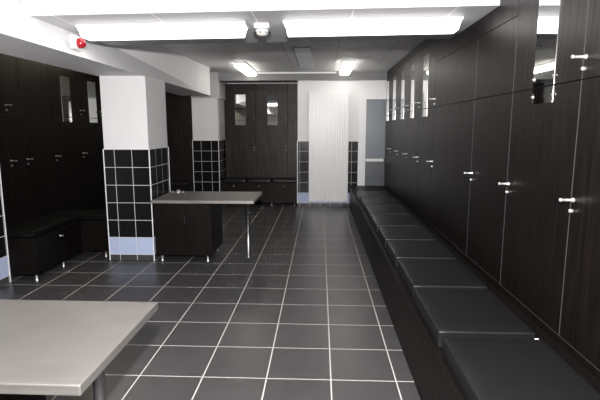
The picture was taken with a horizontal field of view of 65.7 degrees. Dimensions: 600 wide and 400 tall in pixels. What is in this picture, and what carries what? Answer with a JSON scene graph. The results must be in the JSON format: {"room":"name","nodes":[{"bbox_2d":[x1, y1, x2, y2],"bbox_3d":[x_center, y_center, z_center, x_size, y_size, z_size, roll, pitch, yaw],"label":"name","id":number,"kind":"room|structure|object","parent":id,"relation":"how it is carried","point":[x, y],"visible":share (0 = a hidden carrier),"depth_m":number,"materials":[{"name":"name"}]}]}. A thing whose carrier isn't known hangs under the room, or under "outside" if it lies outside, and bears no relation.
{"room":"changing room","nodes":[
{"label":"changing room","id":0,"kind":"room"},
{"bbox_2d":[0,172,10,286],"bbox_3d":[-3.236,-0.446,4.470,0.560,2.620,0.195,0,9,2],"label":"column","id":1,"kind":"structure","parent":0,"point":[5,276],"depth_m":4.64,"materials":[{"name":"paint"}]},
{"bbox_2d":[0,0,209,95],"bbox_3d":[-2.134,-1.469,3.031,0.600,0.820,10.650,0,9,2],"label":"ceiling beam","id":2,"kind":"structure","parent":0,"point":[22,35],"depth_m":4.36,"materials":[{"name":"white paint"}]},
{"bbox_2d":[69,34,85,50],"bbox_3d":[-1.792,-1.274,3.770,0.086,0.110,0.150,0,9,2],"label":"beacon","id":3,"kind":"object","parent":2,"relation":"attached to","point":[77,43],"visible":1,"depth_m":3.75,"materials":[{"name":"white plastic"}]},
{"bbox_2d":[99,76,170,260],"bbox_3d":[-1.977,-0.388,5.697,0.542,2.130,0.690,0,9,2],"label":"column","id":4,"kind":"structure","parent":0,"point":[136,149],"depth_m":5.39,"materials":[{"name":"tile"}]},
{"bbox_2d":[191,98,225,191],"bbox_3d":[-1.858,-0.992,9.615,0.530,2.130,0.740,0,9,2],"label":"column","id":5,"kind":"structure","parent":0,"point":[209,153],"depth_m":9.24,"materials":[{"name":"tile"}]},
{"bbox_2d":[218,98,224,140],"bbox_3d":[-1.588,-1.639,9.513,0.018,0.820,0.710,0,9,2],"label":"trim","id":6,"kind":"structure","parent":5,"relation":"attached to","point":[221,112],"depth_m":9.39,"materials":[{"name":"grey paint"}]},
{"bbox_2d":[191,72,226,99],"bbox_3d":[-1.835,-2.450,9.394,0.565,0.820,0.760,0,9,2],"label":"ceiling beam","id":7,"kind":"structure","parent":0,"point":[217,88],"depth_m":9.06,"materials":[{"name":"grey paint"}]},
{"bbox_2d":[0,203,420,399],"bbox_3d":[-0.925,0.958,4.290,5.800,0.100,12.500,0,9,2],"label":"floor","id":8,"kind":"structure","parent":0,"point":[305,316],"depth_m":3.98,"materials":[{"name":"tile"}]},
{"bbox_2d":[0,75,14,224],"bbox_3d":[-3.464,-0.502,4.848,0.500,2.615,0.528,0,9,2],"label":"locker","id":9,"kind":"object","parent":8,"relation":"on","point":[4,161],"visible":0.57,"depth_m":5.06,"materials":[{"name":"black wood"}]},
{"bbox_2d":[0,53,29,222],"bbox_3d":[-3.412,-0.564,5.252,0.570,2.615,0.288,0,9,2],"label":"locker","id":10,"kind":"object","parent":8,"relation":"on","point":[8,65],"visible":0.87,"depth_m":5.21,"materials":[{"name":"black wood"}]},
{"bbox_2d":[16,57,58,217],"bbox_3d":[-3.393,-0.632,5.691,0.570,2.615,0.598,0,9,2],"label":"locker","id":11,"kind":"object","parent":8,"relation":"on","point":[33,83],"visible":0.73,"depth_m":5.64,"materials":[{"name":"black wood"}]},
{"bbox_2d":[7,221,82,280],"bbox_3d":[-2.902,0.541,5.167,0.580,0.455,0.908,0,9,2],"label":"storage bench","id":12,"kind":"object","parent":8,"relation":"on","point":[36,255],"visible":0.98,"depth_m":4.83,"materials":[{"name":"black wood"}]},
{"bbox_2d":[6,216,76,237],"bbox_3d":[-2.922,0.282,5.133,0.490,0.066,0.870,0,9,2],"label":"seat cushion","id":13,"kind":"object","parent":12,"relation":"on","point":[35,226],"visible":0.96,"depth_m":5.03,"materials":[{"name":"black leather"}]},
{"bbox_2d":[47,64,85,208],"bbox_3d":[-3.365,-0.731,6.333,0.570,2.615,0.698,0,9,2],"label":"locker","id":14,"kind":"object","parent":8,"relation":"on","point":[63,93],"visible":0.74,"depth_m":6.28,"materials":[{"name":"black wood"}]},
{"bbox_2d":[60,76,71,116],"bbox_3d":[-3.147,-1.389,6.252,0.004,0.531,0.220,0,9,2],"label":"mirror","id":15,"kind":"object","parent":14,"relation":"on","point":[65,84],"depth_m":6.24,"materials":[{"name":"clear glass"}]},
{"bbox_2d":[63,117,71,121],"bbox_3d":[-3.147,-1.088,6.299,0.004,0.061,0.220,0,9,2],"label":"mirror","id":16,"kind":"object","parent":14,"relation":"attached to","point":[65,119],"depth_m":6.29,"materials":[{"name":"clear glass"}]},
{"bbox_2d":[0,300,157,399],"bbox_3d":[-1.279,0.897,1.910,1.195,0.745,0.720,0,9,2],"label":"steel table","id":17,"kind":"object","parent":8,"relation":"on","point":[48,347],"visible":1,"depth_m":1.78,"materials":[{"name":"silver metal"}]},
{"bbox_2d":[76,71,104,208],"bbox_3d":[-3.337,-0.831,6.979,0.570,2.615,0.608,0,9,2],"label":"locker","id":18,"kind":"object","parent":8,"relation":"on","point":[87,90],"visible":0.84,"depth_m":6.94,"materials":[{"name":"black wood"}]},
{"bbox_2d":[87,81,96,117],"bbox_3d":[-3.115,-1.500,6.973,0.004,0.531,0.240,0,9,2],"label":"mirror","id":19,"kind":"object","parent":18,"relation":"on","point":[91,85],"depth_m":6.97,"materials":[{"name":"clear glass"}]},
{"bbox_2d":[89,118,97,122],"bbox_3d":[-3.115,-1.199,7.019,0.004,0.061,0.240,0,9,2],"label":"mirror","id":20,"kind":"object","parent":18,"relation":"attached to","point":[91,120],"depth_m":7.01,"materials":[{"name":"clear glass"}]},
{"bbox_2d":[77,220,108,256],"bbox_3d":[-2.708,0.437,5.844,0.908,0.455,0.474,0,9,2],"label":"storage bench","id":21,"kind":"object","parent":8,"relation":"on","point":[94,233],"visible":0.32,"depth_m":5.61,"materials":[{"name":"black wood"}]},
{"bbox_2d":[41,209,106,219],"bbox_3d":[-2.697,0.176,5.821,0.860,0.066,0.430,0,9,2],"label":"seat cushion","id":22,"kind":"object","parent":21,"relation":"on","point":[82,214],"visible":0.57,"depth_m":5.69,"materials":[{"name":"black leather"}]},
{"bbox_2d":[97,76,105,208],"bbox_3d":[-3.308,-0.932,7.636,0.570,2.615,0.718,0,9,2],"label":"locker","id":23,"kind":"object","parent":8,"relation":"on","point":[98,78],"visible":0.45,"depth_m":7.28,"materials":[{"name":"black wood"}]},
{"bbox_2d":[165,92,193,182],"bbox_3d":[-2.549,-1.237,9.612,0.833,2.615,0.500,0,9,2],"label":"locker","id":24,"kind":"object","parent":8,"relation":"on","point":[178,107],"visible":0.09,"depth_m":9.35,"materials":[{"name":"black wood"}]},
{"bbox_2d":[170,183,193,191],"bbox_3d":[-2.568,-0.094,9.286,0.808,0.455,0.474,0,9,2],"label":"storage bench","id":25,"kind":"object","parent":8,"relation":"on","point":[190,187],"visible":0.09,"depth_m":9.03,"materials":[{"name":"black wood"}]},
{"bbox_2d":[170,180,192,184],"bbox_3d":[-2.568,-0.351,9.258,0.760,0.061,0.430,0,9,2],"label":"seat cushion","id":26,"kind":"object","parent":25,"relation":"on","point":[172,182],"visible":0.51,"depth_m":9.11,"materials":[{"name":"black leather"}]},
{"bbox_2d":[151,191,261,261],"bbox_3d":[-1.096,0.313,5.712,1.180,0.740,0.770,0,9,2],"label":"steel table","id":27,"kind":"object","parent":8,"relation":"on","point":[188,222],"visible":1,"depth_m":5.39,"materials":[{"name":"silver metal"}]},
{"bbox_2d":[224,84,255,177],"bbox_3d":[-1.238,-1.209,9.959,0.643,2.455,0.570,0,9,2],"label":"locker","id":28,"kind":"object","parent":8,"relation":"on","point":[239,102],"visible":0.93,"depth_m":9.71,"materials":[{"name":"black wood"}]},
{"bbox_2d":[235,95,245,120],"bbox_3d":[-1.235,-1.911,9.631,0.220,0.534,0.004,0,9,2],"label":"mirror","id":29,"kind":"object","parent":28,"relation":"on","point":[240,100],"depth_m":9.63,"materials":[{"name":"clear glass"}]},
{"bbox_2d":[235,121,245,124],"bbox_3d":[-1.235,-1.599,9.679,0.220,0.081,0.004,0,9,2],"label":"mirror","id":30,"kind":"object","parent":28,"relation":"attached to","point":[236,122],"depth_m":9.68,"materials":[{"name":"clear glass"}]},
{"bbox_2d":[221,181,296,205],"bbox_3d":[-0.817,-0.154,9.610,1.538,0.475,0.525,0,9,2],"label":"storage bench","id":31,"kind":"object","parent":8,"relation":"on","point":[272,192],"visible":0.77,"depth_m":9.37,"materials":[{"name":"black wood"}]},
{"bbox_2d":[222,177,248,181],"bbox_3d":[-1.328,-0.426,9.613,0.475,0.061,0.460,0,9,2],"label":"seat cushion","id":32,"kind":"object","parent":31,"relation":"on","point":[227,179],"visible":0.95,"depth_m":9.39,"materials":[{"name":"black leather"}]},
{"bbox_2d":[247,177,272,181],"bbox_3d":[-0.819,-0.423,9.591,0.475,0.061,0.460,0,9,2],"label":"seat cushion","id":33,"kind":"object","parent":31,"relation":"on","point":[251,179],"visible":1,"depth_m":9.37,"materials":[{"name":"black leather"}]},
{"bbox_2d":[272,177,296,181],"bbox_3d":[-0.309,-0.420,9.570,0.475,0.061,0.460,0,9,2],"label":"seat cushion","id":34,"kind":"object","parent":31,"relation":"on","point":[276,179],"visible":0.99,"depth_m":9.36,"materials":[{"name":"black leather"}]},
{"bbox_2d":[255,84,287,178],"bbox_3d":[-0.584,-1.205,9.932,0.663,2.455,0.570,0,9,2],"label":"locker","id":35,"kind":"object","parent":8,"relation":"on","point":[270,99],"visible":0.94,"depth_m":9.68,"materials":[{"name":"black wood"}]},
{"bbox_2d":[267,94,277,120],"bbox_3d":[-0.569,-1.907,9.603,0.205,0.534,0.004,0,9,2],"label":"mirror","id":36,"kind":"object","parent":35,"relation":"on","point":[272,99],"depth_m":9.60,"materials":[{"name":"clear glass"}]},
{"bbox_2d":[268,121,277,124],"bbox_3d":[-0.569,-1.595,9.651,0.205,0.081,0.004,0,9,2],"label":"mirror","id":37,"kind":"object","parent":35,"relation":"attached to","point":[269,122],"depth_m":9.65,"materials":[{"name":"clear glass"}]},
{"bbox_2d":[287,84,297,176],"bbox_3d":[-0.133,-1.208,9.947,0.233,2.455,0.500,0,9,2],"label":"locker","id":38,"kind":"object","parent":8,"relation":"on","point":[292,89],"visible":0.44,"depth_m":9.65,"materials":[{"name":"black wood"}]},
{"bbox_2d":[384,67,392,189],"bbox_3d":[1.883,-1.089,8.657,0.504,2.615,0.688,0,9,2],"label":"locker","id":39,"kind":"object","parent":8,"relation":"on","point":[389,72],"visible":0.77,"depth_m":8.59,"materials":[{"name":"black wood"}]},
{"bbox_2d":[386,81,388,115],"bbox_3d":[1.639,-1.893,8.681,0.004,0.624,0.280,0,9,2],"label":"mirror","id":40,"kind":"object","parent":39,"relation":"on","point":[387,100],"depth_m":8.70,"materials":[{"name":"clear glass"}]},
{"bbox_2d":[389,61,399,195],"bbox_3d":[1.818,-0.977,7.928,0.570,2.615,0.788,0,9,2],"label":"locker","id":41,"kind":"object","parent":8,"relation":"on","point":[396,68],"visible":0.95,"depth_m":7.87,"materials":[{"name":"black wood"}]},
{"bbox_2d":[392,76,396,114],"bbox_3d":[1.605,-1.773,7.901,0.004,0.624,0.300,0,9,2],"label":"mirror","id":42,"kind":"object","parent":41,"relation":"on","point":[394,77],"depth_m":7.88,"materials":[{"name":"clear glass"}]},
{"bbox_2d":[394,53,409,204],"bbox_3d":[1.784,-0.855,7.138,0.570,2.615,0.808,0,9,2],"label":"locker","id":43,"kind":"object","parent":8,"relation":"on","point":[405,62],"visible":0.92,"depth_m":7.08,"materials":[{"name":"black wood"}]},
{"bbox_2d":[401,70,404,112],"bbox_3d":[1.570,-1.648,7.091,0.004,0.624,0.260,0,9,2],"label":"mirror","id":44,"kind":"object","parent":43,"relation":"on","point":[403,71],"depth_m":7.04,"materials":[{"name":"clear glass"}]},
{"bbox_2d":[402,42,421,214],"bbox_3d":[1.750,-0.735,6.358,0.570,2.615,0.768,0,9,2],"label":"locker","id":45,"kind":"object","parent":8,"relation":"on","point":[416,53],"visible":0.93,"depth_m":6.29,"materials":[{"name":"black wood"}]},
{"bbox_2d":[410,63,414,110],"bbox_3d":[1.537,-1.531,6.336,0.004,0.624,0.210,0,9,2],"label":"mirror","id":46,"kind":"object","parent":45,"relation":"on","point":[413,64],"depth_m":6.34,"materials":[{"name":"clear glass"}]},
{"bbox_2d":[413,39,436,225],"bbox_3d":[1.717,-0.617,5.593,0.570,2.615,0.778,0,9,2],"label":"locker","id":47,"kind":"object","parent":8,"relation":"on","point":[429,46],"visible":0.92,"depth_m":5.54,"materials":[{"name":"black wood"}]},
{"bbox_2d":[422,109,426,116],"bbox_3d":[1.503,-1.052,5.619,0.004,0.088,0.265,0,9,2],"label":"mirror","id":48,"kind":"object","parent":47,"relation":"attached to","point":[424,111],"depth_m":5.61,"materials":[{"name":"clear glass"}]},
{"bbox_2d":[422,53,429,108],"bbox_3d":[1.503,-1.412,5.563,0.004,0.624,0.265,0,9,2],"label":"mirror","id":49,"kind":"object","parent":47,"relation":"on","point":[426,67],"depth_m":5.56,"materials":[{"name":"clear glass"}]},
{"bbox_2d":[426,19,479,259],"bbox_3d":[1.671,-0.453,4.531,0.570,2.615,1.368,0,9,2],"label":"locker","id":50,"kind":"object","parent":8,"relation":"on","point":[456,58],"visible":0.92,"depth_m":4.37,"materials":[{"name":"black wood"}]},
{"bbox_2d":[349,186,599,399],"bbox_3d":[1.126,0.573,5.027,0.679,0.435,8.418,0,9,2],"label":"storage bench","id":51,"kind":"object","parent":8,"relation":"on","point":[432,376],"visible":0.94,"depth_m":3.03,"materials":[{"name":"black"}]},
{"bbox_2d":[357,191,392,202],"bbox_3d":[1.168,-0.054,7.329,0.485,0.100,0.652,0,9,3],"label":"seat cushion","id":52,"kind":"object","parent":51,"relation":"on","point":[360,194],"visible":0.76,"depth_m":7.22,"materials":[{"name":"black leather"}]},
{"bbox_2d":[361,198,400,209],"bbox_3d":[1.140,0.054,6.634,0.485,0.100,0.622,0,9,2],"label":"seat cushion","id":53,"kind":"object","parent":51,"relation":"on","point":[364,201],"visible":0.68,"depth_m":6.53,"materials":[{"name":"black leather"}]},
{"bbox_2d":[365,205,409,219],"bbox_3d":[1.106,0.157,5.963,0.485,0.100,0.602,0,9,2],"label":"seat cushion","id":54,"kind":"object","parent":51,"relation":"on","point":[369,209],"visible":0.7,"depth_m":5.88,"materials":[{"name":"black leather"}]},
{"bbox_2d":[370,214,421,232],"bbox_3d":[1.074,0.262,5.285,0.485,0.100,0.632,0,9,3],"label":"seat cushion","id":55,"kind":"object","parent":51,"relation":"on","point":[376,220],"visible":0.81,"depth_m":5.19,"materials":[{"name":"black leather"}]},
{"bbox_2d":[378,226,436,247],"bbox_3d":[1.049,0.363,4.627,0.485,0.100,0.567,0,9,3],"label":"seat cushion","id":56,"kind":"object","parent":51,"relation":"on","point":[385,233],"visible":0.77,"depth_m":4.54,"materials":[{"name":"black leather"}]},
{"bbox_2d":[386,241,456,267],"bbox_3d":[1.024,0.459,4.004,0.485,0.100,0.557,0,9,3],"label":"seat cushion","id":57,"kind":"object","parent":51,"relation":"on","point":[397,250],"visible":0.84,"depth_m":3.91,"materials":[{"name":"black leather"}]},
{"bbox_2d":[397,260,487,298],"bbox_3d":[0.998,0.559,3.356,0.485,0.100,0.622,0,9,2],"label":"seat cushion","id":58,"kind":"object","parent":51,"relation":"on","point":[416,274],"visible":0.84,"depth_m":3.25,"materials":[{"name":"black leather"}]},
{"bbox_2d":[414,289,538,347],"bbox_3d":[0.972,0.664,2.671,0.508,0.101,0.627,0,9,2],"label":"seat cushion","id":59,"kind":"object","parent":51,"relation":"on","point":[445,313],"visible":0.8,"depth_m":2.55,"materials":[{"name":"black leather"}]},
{"bbox_2d":[442,338,599,399],"bbox_3d":[0.933,0.770,1.988,0.485,0.100,0.622,0,9,3],"label":"seat cushion","id":60,"kind":"object","parent":51,"relation":"on","point":[482,368],"visible":1,"depth_m":1.97,"materials":[{"name":"black leather"}]},
{"bbox_2d":[464,0,519,290],"bbox_3d":[1.625,-0.291,3.480,0.570,2.615,0.758,0,9,2],"label":"locker","id":61,"kind":"object","parent":8,"relation":"on","point":[497,40],"visible":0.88,"depth_m":3.41,"materials":[{"name":"black wood"}]},
{"bbox_2d":[498,0,588,343],"bbox_3d":[1.591,-0.251,2.692,0.570,2.775,0.808,0,9,2],"label":"locker","id":62,"kind":"object","parent":8,"relation":"on","point":[547,82],"visible":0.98,"depth_m":2.62,"materials":[{"name":"black wood"}]},
{"bbox_2d":[531,86,553,103],"bbox_3d":[1.371,-0.593,2.637,0.009,0.088,0.265,0,9,2],"label":"mirror","id":63,"kind":"object","parent":62,"relation":"attached to","point":[539,94],"depth_m":2.63,"materials":[{"name":"silver metal"}]},
{"bbox_2d":[532,0,560,87],"bbox_3d":[1.371,-0.953,2.581,0.009,0.624,0.265,0,9,2],"label":"mirror","id":64,"kind":"object","parent":62,"relation":"attached to","point":[548,19],"depth_m":2.58,"materials":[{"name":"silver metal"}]},
{"bbox_2d":[558,0,599,380],"bbox_3d":[1.557,-0.128,1.897,0.570,2.775,0.798,0,9,2],"label":"locker","id":65,"kind":"object","parent":8,"relation":"on","point":[579,335],"visible":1,"depth_m":2.20,"materials":[{"name":"black wood"}]},
{"bbox_2d":[21,0,499,44],"bbox_3d":[-0.294,-1.692,3.925,3.458,0.512,1.240,0,9,2],"label":"ceiling strip","id":66,"kind":"object","parent":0,"point":[64,14],"visible":0.57,"depth_m":3.41,"materials":[{"name":"white paint"}]},
{"bbox_2d":[75,21,248,40],"bbox_3d":[-1.109,-1.371,3.786,1.365,0.096,0.200,0,9,3],"label":"ceiling lamp","id":67,"kind":"object","parent":66,"relation":"attached to","point":[219,29],"visible":1,"depth_m":3.70,"materials":[{"name":"white plastic"}]},
{"bbox_2d":[253,22,270,35],"bbox_3d":[-0.306,-1.379,3.771,0.138,0.096,0.124,0,9,2],"label":"smoke detector","id":68,"kind":"object","parent":66,"relation":"attached to","point":[260,28],"visible":1,"depth_m":3.72,"materials":[{"name":"grey plastic"}]},
{"bbox_2d":[283,16,463,36],"bbox_3d":[0.567,-1.379,3.712,1.400,0.096,0.200,0,9,3],"label":"ceiling lamp","id":69,"kind":"object","parent":66,"relation":"attached to","point":[407,25],"visible":1,"depth_m":3.63,"materials":[{"name":"white plastic"}]},
{"bbox_2d":[227,81,297,83],"bbox_3d":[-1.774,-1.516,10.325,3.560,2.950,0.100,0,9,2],"label":"trim","id":70,"kind":"structure","parent":0,"point":[228,82],"depth_m":10.07,"materials":[{"name":"white paint"}]},
{"bbox_2d":[158,39,424,71],"bbox_3d":[-0.776,-2.259,7.301,5.800,0.100,5.560,0,9,2],"label":"ceiling","id":71,"kind":"structure","parent":0,"point":[368,55],"depth_m":6.92,"materials":[{"name":"white paint"}]},
{"bbox_2d":[233,62,256,75],"bbox_3d":[-0.953,-2.305,8.208,0.202,0.084,1.330,0,9,2],"label":"ceiling lamp","id":72,"kind":"object","parent":71,"relation":"attached to","point":[244,67],"visible":1,"depth_m":7.88,"materials":[{"name":"white plastic"}]},
{"bbox_2d":[292,47,312,67],"bbox_3d":[0.059,-2.171,7.157,0.238,0.030,1.900,0,9,2],"label":"access panel","id":73,"kind":"object","parent":71,"relation":"attached to","point":[302,54],"visible":1,"depth_m":6.82,"materials":[{"name":"white"}]},
{"bbox_2d":[339,60,354,74],"bbox_3d":[0.802,-2.280,8.045,0.202,0.084,1.350,0,9,2],"label":"ceiling lamp","id":74,"kind":"object","parent":71,"relation":"attached to","point":[346,66],"visible":1,"depth_m":7.62,"materials":[{"name":"white plastic"}]},
{"bbox_2d":[218,71,386,80],"bbox_3d":[0.041,-2.386,8.978,3.229,0.160,0.140,0,9,2],"label":"ceiling beam","id":75,"kind":"structure","parent":0,"point":[354,75],"depth_m":8.91,"materials":[{"name":"grey paint"}]},
{"bbox_2d":[298,80,386,140],"bbox_3d":[1.100,-1.290,9.678,2.240,2.700,1.200,0,9,2],"label":"wall","id":76,"kind":"structure","parent":0,"point":[354,87],"depth_m":8.98,"materials":[{"name":"white paint"}]},
{"bbox_2d":[256,72,335,73],"bbox_3d":[-0.082,-2.432,8.893,1.550,0.027,0.025,0,9,2],"label":"trim","id":77,"kind":"structure","parent":76,"relation":"attached to","point":[257,72],"depth_m":8.89,"materials":[{"name":"white plastic"}]},
{"bbox_2d":[297,141,358,206],"bbox_3d":[0.544,-0.509,9.206,1.204,1.300,0.018,0,9,2],"label":"wall tiles","id":78,"kind":"structure","parent":76,"relation":"attached to","point":[302,146],"depth_m":9.20,"materials":[{"name":"black tile"}]},
{"bbox_2d":[309,92,348,206],"bbox_3d":[0.557,-0.965,9.090,0.766,2.230,0.082,0,9,2],"label":"radiator","id":79,"kind":"object","parent":78,"relation":"attached to","point":[328,111],"visible":1,"depth_m":9.04,"materials":[{"name":"metal"}]},
{"bbox_2d":[309,92,348,92],"bbox_3d":[0.557,-2.056,8.913,0.766,0.018,0.042,0,9,2],"label":"grille","id":80,"kind":"object","parent":79,"relation":"attached to","point":[309,92],"depth_m":8.89,"materials":[{"name":"metal"}]},
{"bbox_2d":[358,92,386,185],"bbox_3d":[1.548,-0.963,9.064,0.807,2.240,0.075,0,9,2],"label":"door","id":81,"kind":"structure","parent":76,"relation":"in","point":[372,105],"depth_m":9.04,"materials":[{"name":"white"}]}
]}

